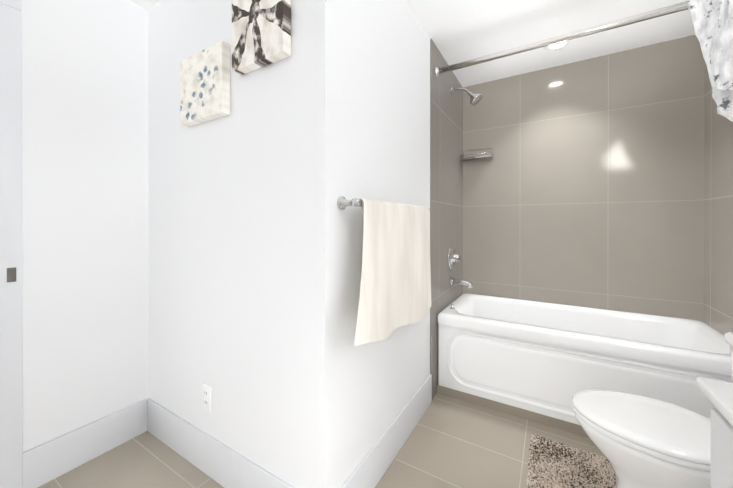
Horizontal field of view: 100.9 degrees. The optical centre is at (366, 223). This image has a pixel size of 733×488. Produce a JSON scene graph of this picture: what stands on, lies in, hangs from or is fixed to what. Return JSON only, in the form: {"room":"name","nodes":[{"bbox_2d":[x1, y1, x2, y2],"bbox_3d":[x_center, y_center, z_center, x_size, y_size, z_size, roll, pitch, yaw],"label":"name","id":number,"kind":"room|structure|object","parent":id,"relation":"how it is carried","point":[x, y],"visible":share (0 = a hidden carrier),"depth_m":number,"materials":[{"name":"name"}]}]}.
{"room":"bathroom","nodes":[
{"label":"bathroom","id":0,"kind":"room"},
{"bbox_2d":[21,0,148,451],"bbox_3d":[-1.766,-0.020,0.949,0.100,2.380,1.866,0,0,31],"label":"wall","id":1,"kind":"structure","parent":0,"point":[85,307],"depth_m":1.48,"materials":[{"name":"white paint"}]},
{"bbox_2d":[0,0,22,487],"bbox_3d":[-1.749,0.090,0.861,0.021,2.160,1.032,0,0,31],"label":"door frame","id":2,"kind":"structure","parent":1,"relation":"attached to","point":[11,403],"depth_m":1.27,"materials":[{"name":"white paint"}]},
{"bbox_2d":[23,398,148,487],"bbox_3d":[-1.692,1.080,0.966,0.013,0.180,1.766,0,0,31],"label":"baseboard","id":3,"kind":"structure","parent":1,"relation":"attached to","point":[48,461],"depth_m":1.47,"materials":[{"name":"white paint"}]},
{"bbox_2d":[148,0,429,487],"bbox_3d":[-0.209,-0.024,2.286,1.379,2.380,2.034,0,0,31],"label":"wall","id":4,"kind":"structure","parent":0,"point":[255,242],"depth_m":1.29,"materials":[{"name":"white paint"}]},
{"bbox_2d":[180,41,229,126],"bbox_3d":[-0.751,-0.633,1.399,0.334,0.307,0.040,0,0,31],"label":"picture","id":5,"kind":"object","parent":4,"relation":"attached to","point":[204,85],"visible":1,"depth_m":1.36},
{"bbox_2d":[202,383,211,411],"bbox_3d":[-0.751,0.815,1.422,0.074,0.117,0.008,0,0,31],"label":"electrical outlet plate","id":6,"kind":"object","parent":4,"relation":"attached to","point":[206,397],"visible":1,"depth_m":1.42,"materials":[{"name":"white plastic"}]},
{"bbox_2d":[147,398,293,487],"bbox_3d":[-0.685,1.079,1.381,1.279,0.180,0.013,0,0,31],"label":"baseboard","id":7,"kind":"structure","parent":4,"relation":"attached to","point":[221,464],"depth_m":1.41,"materials":[{"name":"white paint"}]},
{"bbox_2d":[232,0,290,75],"bbox_3d":[-0.422,-0.831,1.200,0.302,0.400,0.040,0,0,31],"label":"framed picture","id":8,"kind":"object","parent":4,"relation":"attached to","point":[261,33],"visible":1,"depth_m":1.18},
{"bbox_2d":[337,196,430,345],"bbox_3d":[0.133,0.202,1.397,0.126,0.612,0.856,0,0,31],"label":"towel rail","id":9,"kind":"object","parent":4,"relation":"attached to","point":[395,288],"visible":1,"depth_m":1.30,"materials":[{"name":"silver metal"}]},
{"bbox_2d":[340,374,431,487],"bbox_3d":[0.141,1.078,1.523,0.013,0.180,1.085,0,0,31],"label":"baseboard","id":10,"kind":"structure","parent":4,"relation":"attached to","point":[371,468],"depth_m":1.47,"materials":[{"name":"white paint"}]},
{"bbox_2d":[430,39,462,399],"bbox_3d":[0.640,-0.024,2.349,0.008,2.380,0.847,0,0,31],"label":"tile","id":11,"kind":"structure","parent":4,"relation":"attached to","point":[446,170],"depth_m":2.21,"materials":[{"name":"grey tile"}]},
{"bbox_2d":[448,245,460,269],"bbox_3d":[0.697,0.266,2.362,0.076,0.190,0.211,0,0,31],"label":"valve","id":12,"kind":"object","parent":11,"relation":"attached to","point":[453,257],"visible":1,"depth_m":2.35,"materials":[{"name":"silver metal"}]},
{"bbox_2d":[450,277,472,287],"bbox_3d":[0.741,0.456,2.348,0.166,0.074,0.064,0,0,31],"label":"spout","id":13,"kind":"object","parent":11,"relation":"attached to","point":[461,282],"visible":1,"depth_m":2.34,"materials":[{"name":"silver metal"}]},
{"bbox_2d":[450,87,481,105],"bbox_3d":[0.768,-0.990,2.328,0.229,0.178,0.100,0,0,31],"label":"shower head","id":14,"kind":"object","parent":11,"relation":"attached to","point":[475,99],"visible":1,"depth_m":2.30},
{"bbox_2d":[435,0,732,121],"bbox_3d":[1.097,-0.768,1.639,1.505,0.665,0.230,0,0,31],"label":"shower curtain","id":15,"kind":"object","parent":11,"relation":"attached to","point":[712,20],"visible":1,"depth_m":1.37,"materials":[{"name":"white fabric"}]},
{"bbox_2d":[38,393,605,487],"bbox_3d":[0.001,1.220,1.072,2.999,0.100,3.900,0,0,31],"label":"floor","id":16,"kind":"structure","parent":0,"point":[451,442],"depth_m":1.51,"materials":[{"name":"tile"}]},
{"bbox_2d":[526,434,615,487],"bbox_3d":[0.961,1.152,1.303,0.480,0.029,0.596,0,0,31],"label":"bath mat","id":17,"kind":"object","parent":16,"relation":"on","point":[552,463],"visible":0.75,"depth_m":1.42,"materials":[{"name":"brown carpet"}]},
{"bbox_2d":[437,293,731,437],"bbox_3d":[1.308,0.871,1.999,1.500,0.591,0.735,0,0,31],"label":"bathtub","id":18,"kind":"object","parent":16,"relation":"on","point":[543,363],"visible":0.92,"depth_m":1.81,"materials":[{"name":"white ceramic"}]},
{"bbox_2d":[571,331,732,487],"bbox_3d":[1.185,0.797,1.085,0.748,0.745,0.494,0,0,31],"label":"toilet","id":19,"kind":"object","parent":16,"relation":"on","point":[640,441],"visible":0.79,"depth_m":1.08,"materials":[{"name":"white ceramic"}]},
{"bbox_2d":[696,377,732,487],"bbox_3d":[0.616,0.652,-0.021,0.613,1.041,1.170,0,0,31],"label":"bathroom vanity","id":20,"kind":"object","parent":16,"relation":"on","point":[718,395],"visible":1,"depth_m":0.55,"materials":[{"name":"white wood"}]},
{"bbox_2d":[130,0,694,86],"bbox_3d":[0.001,-1.260,1.065,2.999,0.100,3.900,0,0,31],"label":"ceiling","id":21,"kind":"structure","parent":0,"point":[457,31],"depth_m":1.88,"materials":[{"name":"white paint"}]},
{"bbox_2d":[544,40,571,50],"bbox_3d":[1.286,-1.209,2.040,0.160,0.008,0.160,0,0,31],"label":"recessed light","id":22,"kind":"object","parent":21,"relation":"in","point":[558,46],"visible":0.65,"depth_m":2.07,"materials":[{"name":"white plastic"}]},
{"bbox_3d":[1.575,-0.024,2.337,1.620,2.380,0.100,0,0,31],"label":"wall","id":23,"kind":"structure","parent":0,"visible":0},
{"bbox_2d":[463,35,704,321],"bbox_3d":[1.504,-0.287,2.316,1.504,1.854,0.008,0,0,31],"label":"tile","id":24,"kind":"structure","parent":23,"relation":"attached to","point":[583,186],"depth_m":2.21,"materials":[{"name":"grey tile"}]},
{"bbox_2d":[460,148,492,161],"bbox_3d":[0.940,-0.600,2.585,0.252,0.095,0.114,0,0,31],"label":"basket","id":25,"kind":"object","parent":24,"relation":"attached to","point":[475,158],"visible":1,"depth_m":2.58,"materials":[{"name":"silver metal"}]},
{"bbox_3d":[1.215,-0.018,0.275,0.100,2.380,3.800,0,0,31],"label":"wall","id":26,"kind":"structure","parent":0,"visible":0},
{"bbox_2d":[704,63,732,334],"bbox_3d":[1.934,-0.022,1.566,0.008,2.380,0.847,0,0,31],"label":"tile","id":27,"kind":"structure","parent":26,"relation":"attached to","point":[718,230],"depth_m":1.77,"materials":[{"name":"grey tile"}]}
]}

